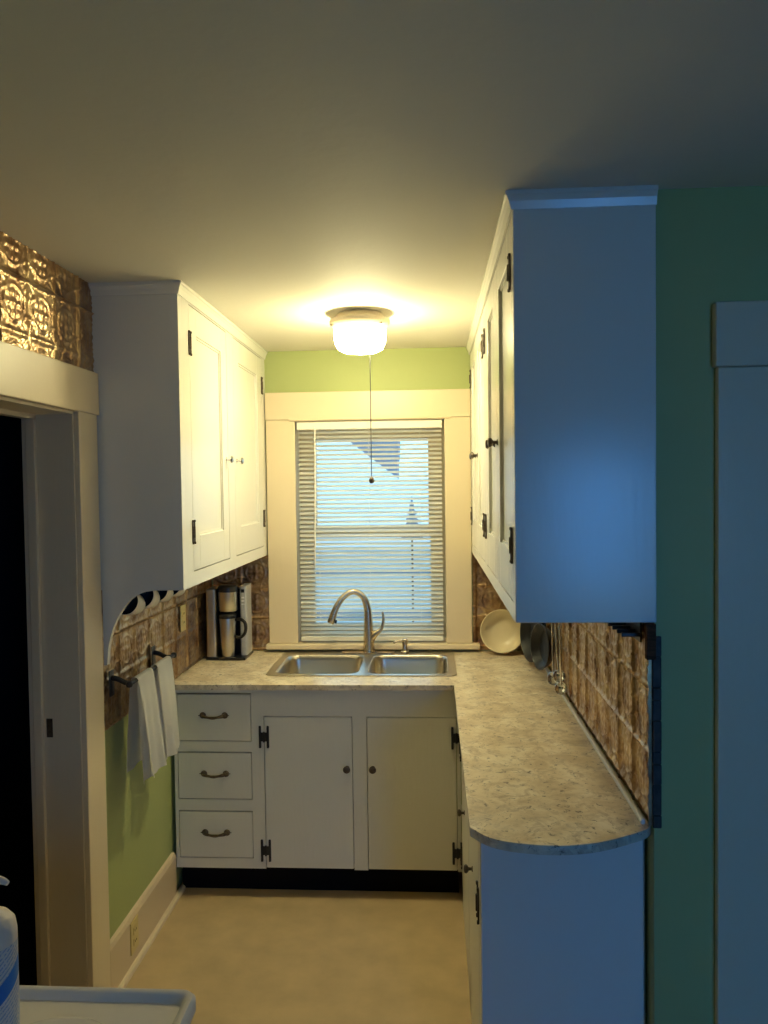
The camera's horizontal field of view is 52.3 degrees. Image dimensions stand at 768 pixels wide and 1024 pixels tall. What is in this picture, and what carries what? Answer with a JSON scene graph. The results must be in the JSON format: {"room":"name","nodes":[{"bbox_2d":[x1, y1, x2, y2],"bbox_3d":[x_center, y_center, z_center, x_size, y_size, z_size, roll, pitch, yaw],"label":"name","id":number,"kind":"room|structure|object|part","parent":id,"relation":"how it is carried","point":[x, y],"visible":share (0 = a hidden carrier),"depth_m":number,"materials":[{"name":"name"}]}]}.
{"room":"kitchen","nodes":[
{"label":"kitchen","id":0,"kind":"room"},
{"bbox_2d":[0,415,31,816],"bbox_3d":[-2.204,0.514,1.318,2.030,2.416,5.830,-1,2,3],"label":"doorway","id":1,"kind":"structure","parent":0,"point":[15,752],"depth_m":4.13,"materials":[{"name":"black paint"}]},
{"bbox_2d":[105,660,199,938],"bbox_3d":[-1.114,0.502,1.252,0.153,2.416,5.630,-1,2,3],"label":"wall","id":2,"kind":"structure","parent":0,"point":[141,814],"depth_m":2.89,"materials":[{"name":"green paint"}]},
{"bbox_2d":[0,231,93,371],"bbox_3d":[-0.996,-0.586,1.994,0.015,0.291,1.178,-1,2,3],"label":"panel","id":3,"kind":"object","parent":2,"relation":"attached to","point":[46,308],"visible":0.94,"depth_m":2.26,"materials":[{"name":"gold metal"}]},
{"bbox_2d":[0,341,110,986],"bbox_3d":[-1.057,0.622,2.062,0.187,2.122,1.126,-1,2,3],"label":"door frame","id":4,"kind":"structure","parent":2,"relation":"in","point":[56,402],"depth_m":2.48,"materials":[{"name":"beige paint"}]},
{"bbox_3d":[-1.060,0.684,2.477,0.020,0.060,0.003,-1,2,3],"label":"strike plate","id":5,"kind":"part","parent":4,"relation":"part of","materials":[{"name":"brown metal"}]},
{"bbox_3d":[-0.988,-0.370,2.025,0.023,0.139,1.126,-1,2,3],"label":"head casing","id":6,"kind":"part","parent":4,"relation":"part of","materials":[{"name":"beige paint"}]},
{"bbox_3d":[-0.976,0.689,2.067,0.018,1.985,1.096,-1,2,3],"label":"casing","id":7,"kind":"part","parent":4,"relation":"part of","materials":[{"name":"beige paint"}]},
{"bbox_2d":[130,914,138,955],"bbox_3d":[-0.908,1.541,2.848,0.008,0.115,0.070,-1,2,3],"label":"outlet","id":8,"kind":"object","parent":2,"relation":"attached to","point":[134,932],"visible":1,"depth_m":2.84,"materials":[{"name":"brown plastic"}]},
{"bbox_2d":[133,924,136,934],"bbox_3d":[-0.906,1.521,2.847,0.003,0.026,0.032,-1,2,3],"label":"socket","id":9,"kind":"object","parent":8,"relation":"attached to","point":[134,925],"depth_m":2.84,"materials":[{"name":"beige plastic"}]},
{"bbox_2d":[110,852,185,987],"bbox_3d":[-0.902,1.553,3.021,0.033,0.195,0.754,-1,2,3],"label":"baseboard","id":10,"kind":"structure","parent":2,"relation":"attached to","point":[160,897],"depth_m":2.96,"materials":[{"name":"beige paint"}]},
{"bbox_3d":[-0.892,1.641,3.023,0.016,0.018,0.754,-1,2,3],"label":"shoe moulding","id":11,"kind":"part","parent":10,"relation":"part of","materials":[{"name":"beige paint"}]},
{"bbox_2d":[101,579,211,730],"bbox_3d":[-0.906,0.483,3.284,0.016,0.480,1.347,-1,2,3],"label":"backsplash","id":12,"kind":"structure","parent":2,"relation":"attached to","point":[134,636],"depth_m":3.12,"materials":[{"name":"brown tile"}]},
{"bbox_2d":[109,645,176,696],"bbox_3d":[-0.880,0.578,2.884,0.082,0.090,0.483,-1,2,3],"label":"towel bar","id":13,"kind":"object","parent":12,"relation":"attached to","point":[129,683],"visible":0.87,"depth_m":2.68,"materials":[{"name":"black metal"}]},
{"bbox_3d":[-0.898,0.585,2.672,0.071,0.090,0.040,-1,2,3],"label":"arm","id":14,"kind":"part","parent":13,"relation":"part of","materials":[{"name":"black metal"}]},
{"bbox_2d":[127,668,166,780],"bbox_3d":[-0.844,0.758,2.779,0.098,0.378,0.159,-1,2,3],"label":"towel","id":15,"kind":"object","parent":13,"relation":"hanging from","point":[145,742],"visible":0.98,"depth_m":2.77,"materials":[{"name":"white fabric"}]},
{"bbox_3d":[-0.874,0.571,3.077,0.071,0.090,0.040,-1,2,3],"label":"arm","id":16,"kind":"part","parent":13,"relation":"part of","materials":[{"name":"black metal"}]},
{"bbox_2d":[151,656,179,759],"bbox_3d":[-0.833,0.748,2.975,0.096,0.372,0.167,-1,2,3],"label":"towel","id":17,"kind":"object","parent":13,"relation":"hanging from","point":[163,675],"visible":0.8,"depth_m":2.94,"materials":[{"name":"white fabric"}]},
{"bbox_2d":[180,604,185,631],"bbox_3d":[-0.889,0.470,3.462,0.008,0.115,0.070,-1,2,3],"label":"outlet","id":18,"kind":"object","parent":12,"relation":"attached to","point":[183,607],"visible":1,"depth_m":3.45,"materials":[{"name":"brown plastic"}]},
{"bbox_2d":[88,280,267,665],"bbox_3d":[-0.761,-0.142,3.249,0.322,1.267,1.357,-1,2,3],"label":"upper cabinet","id":19,"kind":"object","parent":2,"relation":"attached to","point":[181,434],"visible":1,"depth_m":2.60,"materials":[{"name":"white paint"}]},
{"bbox_2d":[122,594,145,614],"bbox_3d":[-0.885,0.292,2.738,0.091,0.144,0.109,0,2,8],"label":"mug","id":20,"kind":"object","parent":19,"relation":"hanging from","point":[136,605],"visible":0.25,"depth_m":2.75,"materials":[{"name":"beige ceramic"}]},
{"bbox_3d":[-0.825,-0.119,2.602,0.272,1.266,0.020,-1,2,3],"label":"panel","id":21,"kind":"part","parent":19,"relation":"part of","materials":[{"name":"white paint"}]},
{"bbox_2d":[140,590,159,608],"bbox_3d":[-0.876,0.287,2.888,0.091,0.144,0.109,0,2,8],"label":"mug","id":22,"kind":"object","parent":19,"relation":"hanging from","point":[152,598],"visible":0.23,"depth_m":2.91,"materials":[{"name":"beige ceramic"}]},
{"bbox_2d":[157,590,173,601],"bbox_3d":[-0.867,0.282,3.040,0.091,0.144,0.109,0,2,8],"label":"mug","id":23,"kind":"object","parent":19,"relation":"hanging from","point":[165,595],"visible":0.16,"depth_m":3.05,"materials":[{"name":"beige ceramic"}]},
{"bbox_3d":[-0.775,-0.755,3.229,0.310,0.040,1.357,-1,2,3],"label":"crown moulding","id":24,"kind":"part","parent":19,"relation":"part of","materials":[{"name":"white paint"}]},
{"bbox_2d":[173,590,185,596],"bbox_3d":[-0.857,0.277,3.200,0.091,0.144,0.109,0,2,8],"label":"mug","id":25,"kind":"object","parent":19,"relation":"hanging from","point":[177,593],"visible":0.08,"depth_m":3.19,"materials":[{"name":"beige ceramic"}]},
{"bbox_3d":[-0.659,-0.262,2.940,0.018,0.916,0.485,-1,2,3],"label":"door","id":26,"kind":"part","parent":19,"relation":"part of","materials":[{"name":"white paint"}]},
{"bbox_3d":[-0.622,-0.212,3.153,0.030,0.029,0.029,-1,2,3],"label":"knob","id":27,"kind":"part","parent":19,"relation":"part of","materials":[{"name":"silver metal"}]},
{"bbox_3d":[-0.612,-0.217,3.322,0.030,0.029,0.029,-1,2,3],"label":"knob","id":28,"kind":"part","parent":19,"relation":"part of","materials":[{"name":"silver metal"}]},
{"bbox_3d":[-0.622,-0.282,3.564,0.018,0.916,0.545,-1,2,3],"label":"door","id":29,"kind":"part","parent":19,"relation":"part of","materials":[{"name":"white paint"}]},
{"bbox_2d":[0,816,471,1023],"bbox_3d":[-0.206,1.746,1.238,5.800,0.106,5.630,-1,2,3],"label":"floor","id":30,"kind":"structure","parent":0,"point":[246,956],"depth_m":2.92,"materials":[{"name":"beige tile"}]},
{"bbox_2d":[174,690,461,892],"bbox_3d":[-0.262,1.176,3.596,1.215,0.891,0.690,-1,2,3],"label":"base cabinet","id":31,"kind":"object","parent":30,"relation":"on","point":[345,790],"visible":0.93,"depth_m":3.29,"materials":[{"name":"white paint"}]},
{"bbox_3d":[-0.719,0.859,3.287,0.132,0.028,0.038,-1,2,3],"label":"handle","id":32,"kind":"part","parent":31,"relation":"part of","materials":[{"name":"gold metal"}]},
{"bbox_3d":[-0.716,1.108,3.295,0.132,0.028,0.038,-1,2,3],"label":"handle","id":33,"kind":"part","parent":31,"relation":"part of","materials":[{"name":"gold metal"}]},
{"bbox_3d":[-0.706,0.861,3.509,0.313,0.197,0.421,-1,2,3],"label":"drawer","id":34,"kind":"part","parent":31,"relation":"part of","materials":[{"name":"white paint"}]},
{"bbox_3d":[-0.703,1.110,3.517,0.313,0.195,0.421,-1,2,3],"label":"drawer","id":35,"kind":"part","parent":31,"relation":"part of","materials":[{"name":"white paint"}]},
{"bbox_3d":[-0.713,1.359,3.304,0.132,0.028,0.038,-1,2,3],"label":"handle","id":36,"kind":"part","parent":31,"relation":"part of","materials":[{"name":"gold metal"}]},
{"bbox_3d":[-0.699,1.361,3.525,0.313,0.195,0.421,-1,2,3],"label":"drawer","id":37,"kind":"part","parent":31,"relation":"part of","materials":[{"name":"white paint"}]},
{"bbox_3d":[-0.315,1.181,3.295,0.370,0.643,0.019,-1,2,3],"label":"door","id":38,"kind":"part","parent":31,"relation":"part of","materials":[{"name":"white paint"}]},
{"bbox_3d":[-0.155,1.073,3.256,0.031,0.031,0.032,-1,2,3],"label":"knob","id":39,"kind":"part","parent":31,"relation":"part of","materials":[{"name":"brown metal"}]},
{"bbox_3d":[-0.048,1.071,3.249,0.031,0.031,0.032,-1,2,3],"label":"knob","id":40,"kind":"part","parent":31,"relation":"part of","materials":[{"name":"brown metal"}]},
{"bbox_3d":[0.118,1.176,3.268,0.370,0.643,0.019,-1,2,3],"label":"door","id":41,"kind":"part","parent":31,"relation":"part of","materials":[{"name":"white paint"}]},
{"bbox_2d":[457,743,645,1023],"bbox_3d":[0.490,1.190,2.904,0.433,0.892,1.946,-1,2,3],"label":"base cabinet","id":42,"kind":"object","parent":30,"relation":"on","point":[550,939],"visible":0.77,"depth_m":1.93,"materials":[{"name":"white paint"}]},
{"bbox_2d":[174,651,649,854],"bbox_3d":[-0.118,0.734,2.863,1.632,0.036,2.109,-1,2,3],"label":"countertop","id":43,"kind":"structure","parent":42,"relation":"on","point":[537,781],"depth_m":2.41,"materials":[{"name":"stone"}]},
{"bbox_2d":[206,583,252,659],"bbox_3d":[-0.754,0.529,3.812,0.193,0.354,0.174,-1,2,3],"label":"coffee maker","id":44,"kind":"object","parent":43,"relation":"on","point":[225,597],"visible":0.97,"depth_m":3.75,"materials":[{"name":"silver plastic"}]},
{"bbox_3d":[-0.825,0.531,3.824,0.050,0.324,0.155,-1,2,3],"label":"water tank","id":45,"kind":"part","parent":44,"relation":"part of","materials":[{"name":"silver metal"}]},
{"bbox_3d":[-0.754,0.368,3.772,0.100,0.030,0.100,-1,2,3],"label":"lid","id":46,"kind":"part","parent":44,"relation":"part of","materials":[{"name":"black plastic"}]},
{"bbox_2d":[218,592,237,611],"bbox_3d":[-0.753,0.431,3.773,0.092,0.095,0.092,-1,2,3],"label":"basket","id":47,"kind":"object","parent":44,"relation":"on","point":[227,601],"depth_m":3.74,"materials":[{"name":"silver metal"}]},
{"bbox_2d":[219,612,247,656],"bbox_3d":[-0.722,0.589,3.765,0.145,0.208,0.086,-1,2,3],"label":"travel mug","id":48,"kind":"object","parent":44,"relation":"on","point":[227,620],"visible":0.99,"depth_m":3.74,"materials":[{"name":"silver metal"}]},
{"bbox_3d":[-0.753,0.497,3.764,0.086,0.024,0.086,-1,2,3],"label":"lid","id":49,"kind":"part","parent":48,"relation":"part of","materials":[{"name":"black plastic"}]},
{"bbox_3d":[-0.686,0.558,3.745,0.074,0.104,0.018,0,2,24],"label":"handle","id":50,"kind":"part","parent":48,"relation":"part of","materials":[{"name":"black plastic"}]},
{"bbox_2d":[327,589,394,653],"bbox_3d":[-0.112,0.533,3.826,0.328,0.319,0.077,-1,2,-3],"label":"faucet","id":51,"kind":"object","parent":43,"relation":"on","point":[370,635],"visible":1,"depth_m":3.81,"materials":[{"name":"silver metal"}]},
{"bbox_3d":[-0.154,0.531,3.821,0.215,0.314,0.057,-1,2,-6],"label":"spout","id":52,"kind":"part","parent":51,"relation":"part of","materials":[{"name":"silver metal"}]},
{"bbox_3d":[-0.076,0.689,3.833,0.261,0.006,0.052,-1,2,3],"label":"deck plate","id":53,"kind":"part","parent":51,"relation":"part of","materials":[{"name":"silver metal"}]},
{"bbox_3d":[-0.045,0.571,3.820,0.096,0.169,0.039,0,2,18],"label":"lever","id":54,"kind":"part","parent":51,"relation":"part of","materials":[{"name":"silver metal"}]},
{"bbox_2d":[266,651,456,675],"bbox_3d":[-0.088,0.784,3.640,0.837,0.170,0.508,-1,2,3],"label":"sink","id":55,"kind":"object","parent":43,"relation":"in","point":[291,663],"visible":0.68,"depth_m":3.77,"materials":[{"name":"silver metal"}]},
{"bbox_3d":[-0.287,0.787,3.614,0.374,0.170,0.382,-1,2,3],"label":"bowl","id":56,"kind":"part","parent":55,"relation":"part of","materials":[{"name":"silver metal"}]},
{"bbox_2d":[393,638,408,653],"bbox_3d":[0.083,0.655,3.823,0.078,0.071,0.041,-1,2,3],"label":"soap dispenser","id":57,"kind":"object","parent":55,"relation":"on","point":[404,641],"visible":1,"depth_m":3.81,"materials":[{"name":"silver metal"}]},
{"bbox_3d":[0.082,0.631,3.813,0.073,0.024,0.031,-2,2,-23],"label":"pump spout","id":58,"kind":"part","parent":57,"relation":"part of","materials":[{"name":"silver metal"}]},
{"bbox_3d":[0.115,0.783,3.590,0.356,0.170,0.382,-1,2,3],"label":"bowl","id":59,"kind":"part","parent":55,"relation":"part of","materials":[{"name":"silver metal"}]},
{"bbox_2d":[480,609,520,652],"bbox_3d":[0.571,0.574,3.793,0.209,0.203,0.105,-1,2,3],"label":"bowl","id":60,"kind":"object","parent":43,"relation":"on","point":[499,631],"visible":0.84,"depth_m":3.81,"materials":[{"name":"beige ceramic"}]},
{"bbox_3d":[0.286,1.116,2.900,0.027,0.026,0.026,-1,2,3],"label":"knob","id":61,"kind":"part","parent":42,"relation":"part of","materials":[{"name":"brown metal"}]},
{"bbox_3d":[0.310,1.152,2.914,0.019,0.709,0.575,-1,2,3],"label":"door","id":62,"kind":"part","parent":42,"relation":"part of","materials":[{"name":"white paint"}]},
{"bbox_3d":[0.251,1.064,2.331,0.027,0.026,0.026,-1,2,3],"label":"knob","id":63,"kind":"part","parent":42,"relation":"part of","materials":[{"name":"brown metal"}]},
{"bbox_3d":[0.273,1.173,2.293,0.019,0.709,0.540,-1,2,3],"label":"door","id":64,"kind":"part","parent":42,"relation":"part of","materials":[{"name":"white paint"}]},
{"bbox_3d":[0.442,1.221,1.943,0.396,0.892,0.020,-1,2,3],"label":"panel","id":65,"kind":"part","parent":42,"relation":"part of","materials":[{"name":"white paint"}]},
{"bbox_2d":[212,347,521,831],"bbox_3d":[0.985,0.388,3.923,3.717,2.416,0.160,-1,2,3],"label":"wall","id":66,"kind":"structure","parent":0,"point":[445,367],"depth_m":3.87,"materials":[{"name":"green paint"}]},
{"bbox_2d":[213,555,269,649],"bbox_3d":[-0.720,0.459,3.940,0.282,0.479,0.015,-1,2,3],"label":"panel","id":67,"kind":"object","parent":66,"relation":"attached to","point":[255,572],"visible":0.3,"depth_m":3.94,"materials":[{"name":"brown tile"}]},
{"bbox_2d":[265,389,479,649],"bbox_3d":[-0.061,0.039,3.943,1.064,1.278,0.203,-1,2,3],"label":"window","id":68,"kind":"structure","parent":66,"relation":"in","point":[283,411],"depth_m":3.88,"materials":[{"name":"beige paint"}]},
{"bbox_3d":[-0.085,-0.526,3.859,1.016,0.142,0.034,-1,2,3],"label":"head casing","id":69,"kind":"part","parent":68,"relation":"part of","materials":[{"name":"beige paint"}]},
{"bbox_2d":[297,420,443,640],"bbox_3d":[-0.067,0.097,3.886,0.720,1.094,0.040,-1,2,3],"label":"window blind","id":70,"kind":"object","parent":68,"relation":"attached to","point":[404,424],"visible":0.97,"depth_m":3.89,"materials":[{"name":"white plastic"}]},
{"bbox_3d":[-0.323,0.105,3.908,0.001,1.045,0.028,-1,2,3],"label":"ladder cord","id":71,"kind":"part","parent":70,"relation":"part of","materials":[{"name":"white fabric"}]},
{"bbox_3d":[-0.070,0.103,3.893,0.001,1.045,0.028,-1,2,3],"label":"ladder cord","id":72,"kind":"part","parent":70,"relation":"part of","materials":[{"name":"white fabric"}]},
{"bbox_3d":[-0.059,0.632,3.910,0.712,0.024,0.022,-1,2,3],"label":"rail","id":73,"kind":"part","parent":70,"relation":"part of","materials":[{"name":"white plastic"}]},
{"bbox_3d":[0.181,0.100,3.878,0.001,1.045,0.028,-1,2,3],"label":"ladder cord","id":74,"kind":"part","parent":70,"relation":"part of","materials":[{"name":"white fabric"}]},
{"bbox_3d":[-0.060,0.098,3.961,0.778,1.130,0.170,-1,2,3],"label":"frame","id":75,"kind":"part","parent":68,"relation":"part of","materials":[{"name":"beige paint"}]},
{"bbox_3d":[-0.060,-0.166,4.010,0.742,0.583,0.035,-1,2,3],"label":"sash","id":76,"kind":"part","parent":68,"relation":"part of","materials":[{"name":"beige paint"}]},
{"bbox_3d":[-0.056,0.357,3.987,0.742,0.550,0.035,-1,2,3],"label":"sash","id":77,"kind":"part","parent":68,"relation":"part of","materials":[{"name":"beige paint"}]},
{"bbox_2d":[472,553,521,649],"bbox_3d":[0.592,0.441,3.860,0.305,0.486,0.015,-1,2,3],"label":"panel","id":78,"kind":"object","parent":66,"relation":"attached to","point":[486,599],"visible":0.23,"depth_m":3.87,"materials":[{"name":"brown tile"}]},
{"bbox_2d":[0,0,767,351],"bbox_3d":[-0.239,-0.765,1.157,5.800,0.100,5.630,-1,2,3],"label":"ceiling","id":79,"kind":"structure","parent":0,"point":[296,165],"depth_m":1.50,"materials":[{"name":"beige paint"}]},
{"bbox_2d":[329,309,389,483],"bbox_3d":[-0.091,-0.445,3.083,0.239,0.667,0.239,-1,2,3],"label":"ceiling light","id":80,"kind":"object","parent":79,"relation":"hanging from","point":[356,331],"visible":1,"depth_m":2.99,"materials":[{"name":"frosted white glass"},{"name":"cream paint"},{"name":"dark bronze"}]},
{"bbox_3d":[-0.094,-0.672,3.076,0.207,0.094,0.207,-1,2,3],"label":"lamp shade","id":81,"kind":"part","parent":80,"relation":"part of","materials":[{"name":"white glass"}]},
{"bbox_3d":[-0.052,-0.382,3.083,0.003,0.495,0.003,-1,2,3],"label":"pull chain","id":82,"kind":"part","parent":80,"relation":"part of","materials":[{"name":"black metal"}]},
{"bbox_2d":[548,186,767,1023],"bbox_3d":[1.737,0.415,2.791,2.079,2.416,2.010,-1,2,3],"label":"wall","id":83,"kind":"structure","parent":0,"point":[712,243],"depth_m":1.84,"materials":[{"name":"green paint"}]},
{"bbox_2d":[466,185,657,659],"bbox_3d":[0.516,-0.232,2.828,0.358,1.093,2.038,-1,2,3],"label":"upper cabinet","id":84,"kind":"object","parent":83,"relation":"attached to","point":[561,345],"depth_m":1.83,"materials":[{"name":"white paint"}]},
{"bbox_3d":[0.420,-0.296,3.573,0.018,0.916,0.410,-1,2,3],"label":"door","id":85,"kind":"part","parent":84,"relation":"part of","materials":[{"name":"white paint"}]},
{"bbox_3d":[0.380,-0.239,3.297,0.030,0.029,0.029,-1,2,3],"label":"knob","id":86,"kind":"part","parent":84,"relation":"part of","materials":[{"name":"brown metal"}]},
{"bbox_3d":[0.392,-0.281,3.112,0.018,0.916,0.425,-1,2,3],"label":"door","id":87,"kind":"part","parent":84,"relation":"part of","materials":[{"name":"white paint"}]},
{"bbox_3d":[0.360,-0.263,2.583,0.018,0.916,0.415,-1,2,3],"label":"door","id":88,"kind":"part","parent":84,"relation":"part of","materials":[{"name":"white paint"}]},
{"bbox_3d":[0.320,-0.206,2.304,0.030,0.029,0.029,-1,2,3],"label":"knob","id":89,"kind":"part","parent":84,"relation":"part of","materials":[{"name":"brown metal"}]},
{"bbox_3d":[0.332,-0.248,2.117,0.018,0.916,0.430,-1,2,3],"label":"door","id":90,"kind":"part","parent":84,"relation":"part of","materials":[{"name":"white paint"}]},
{"bbox_3d":[0.514,-0.758,2.810,0.346,0.040,2.038,-1,2,3],"label":"crown moulding","id":91,"kind":"part","parent":84,"relation":"part of","materials":[{"name":"white paint"}]},
{"bbox_2d":[608,623,641,641],"bbox_3d":[0.608,0.284,2.014,0.049,0.056,0.247,-1,2,3],"label":"wire rack","id":92,"kind":"object","parent":84,"relation":"attached to","point":[634,630],"visible":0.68,"depth_m":1.94,"materials":[{"name":"black metal"}]},
{"bbox_3d":[0.626,0.304,1.835,0.022,0.084,0.020,-1,2,3],"label":"wood bracket","id":93,"kind":"part","parent":84,"relation":"part of","materials":[{"name":"black wood"}]},
{"bbox_2d":[546,623,661,827],"bbox_3d":[0.700,0.474,2.852,0.033,0.489,2.015,-1,2,3],"label":"backsplash","id":94,"kind":"structure","parent":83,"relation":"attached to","point":[610,682],"depth_m":2.15,"materials":[{"name":"brown tile"}]},
{"bbox_3d":[0.688,0.246,3.239,0.051,0.008,0.670,-1,2,3],"label":"utensil rail","id":95,"kind":"object","parent":94,"relation":"attached to","visible":0},
{"bbox_2d":[520,623,545,661],"bbox_3d":[0.671,0.457,3.487,0.054,0.422,0.250,-1,2,-11],"label":"skillet","id":96,"kind":"object","parent":95,"relation":"hanging from","point":[526,629],"visible":0.23,"depth_m":3.58,"materials":[{"name":"black metal"}]},
{"bbox_2d":[531,623,553,669],"bbox_3d":[0.663,0.457,3.261,0.048,0.404,0.196,-1,2,-11],"label":"skillet","id":97,"kind":"object","parent":95,"relation":"hanging from","point":[541,646],"visible":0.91,"depth_m":3.30,"materials":[{"name":"black metal"}]},
{"bbox_2d":[547,623,556,684],"bbox_3d":[0.665,0.461,3.079,0.036,0.440,0.061,-2,2,-23],"label":"ladle","id":98,"kind":"object","parent":95,"relation":"hanging from","point":[550,679],"visible":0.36,"depth_m":3.09,"materials":[{"name":"silver metal"}]},
{"bbox_3d":[0.661,0.441,3.088,0.025,0.401,0.038,-1,2,3],"label":"handle","id":99,"kind":"part","parent":98,"relation":"part of","materials":[{"name":"silver metal"}]},
{"bbox_2d":[553,623,565,682],"bbox_3d":[0.670,0.450,3.007,0.062,0.412,0.026,1,3,42],"label":"ladle","id":100,"kind":"object","parent":95,"relation":"hanging from","point":[556,675],"visible":0.5,"depth_m":3.02,"materials":[{"name":"silver metal"}]},
{"bbox_3d":[0.664,0.431,3.016,0.039,0.376,0.019,1,3,42],"label":"handle","id":101,"kind":"part","parent":100,"relation":"part of","materials":[{"name":"silver metal"}]},
{"bbox_2d":[555,623,566,694],"bbox_3d":[0.666,0.469,2.963,0.051,0.449,0.032,-1,2,3],"label":"ladle","id":102,"kind":"object","parent":95,"relation":"hanging from","point":[560,687],"visible":0.66,"depth_m":2.96,"materials":[{"name":"silver metal"}]},
{"bbox_3d":[0.656,0.452,2.957,0.033,0.413,0.017,-1,2,3],"label":"handle","id":103,"kind":"part","parent":102,"relation":"part of","materials":[{"name":"silver metal"}]},
{"bbox_2d":[712,300,767,1023],"bbox_3d":[1.304,0.585,1.856,1.057,2.148,0.138,-1,2,3],"label":"door","id":104,"kind":"structure","parent":83,"relation":"in","point":[739,328],"depth_m":1.81,"materials":[{"name":"beige paint"}]},
{"bbox_3d":[1.287,-0.413,1.768,1.057,0.147,0.027,-1,2,3],"label":"head casing","id":105,"kind":"part","parent":104,"relation":"part of","materials":[{"name":"beige paint"}]},
{"bbox_3d":[-0.287,1.794,-0.098,5.800,0.100,2.950,-1,2,3],"label":"floor","id":106,"kind":"structure","parent":0,"visible":0},
{"bbox_2d":[19,985,195,1023],"bbox_3d":[-0.659,1.254,1.003,0.685,0.914,0.638,-1,2,3],"label":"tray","id":107,"kind":"object","parent":106,"relation":"on","point":[38,1004],"visible":1,"depth_m":1.26,"materials":[{"name":"white plastic"}]},
{"bbox_2d":[0,876,19,1023],"bbox_3d":[-0.587,0.666,1.160,0.081,0.265,0.081,-1,2,3],"label":"pump bottle","id":108,"kind":"object","parent":107,"relation":"on","point":[9,960],"visible":1,"depth_m":1.15,"materials":[{"name":"beige plastic"}]},
{"bbox_3d":[-0.498,0.801,1.134,0.208,0.003,0.208,-1,2,3],"label":"burner plate","id":109,"kind":"part","parent":107,"relation":"part of","materials":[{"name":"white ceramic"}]},
{"label":"outside","id":110,"kind":"structure","parent":0,"visible":0},
{"bbox_3d":[1.361,1.750,22.119,28.000,0.300,35.820,-1,2,3],"label":"ground","id":111,"kind":"structure","parent":110,"visible":0},
{"bbox_2d":[316,439,430,621],"bbox_3d":[0.295,0.301,11.419,6.400,3.320,5.600,-1,2,3],"label":"house","id":112,"kind":"structure","parent":111,"relation":"on","point":[398,442],"depth_m":9.39,"materials":[{"name":"white"}]},
{"bbox_2d":[316,559,430,621],"bbox_3d":[0.328,1.274,7.651,5.100,1.620,0.080,-1,2,3],"label":"fence","id":113,"kind":"object","parent":111,"relation":"on","point":[381,559],"visible":0.07,"depth_m":7.62,"materials":[{"name":"white wood"}]},
{"bbox_3d":[0.318,0.595,7.604,5.100,0.060,0.030,-1,2,3],"label":"rail","id":114,"kind":"part","parent":113,"relation":"part of","materials":[{"name":"blue"}]},
{"bbox_3d":[0.323,1.004,7.617,5.100,0.060,0.030,-1,2,3],"label":"rail","id":115,"kind":"part","parent":113,"relation":"part of","materials":[{"name":"blue"}]},
{"bbox_2d":[401,496,422,621],"bbox_3d":[0.297,0.951,8.033,0.250,2.240,0.250,-1,2,3],"label":"evergreen","id":116,"kind":"object","parent":111,"relation":"on","point":[411,496],"visible":0.23,"depth_m":7.98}
]}

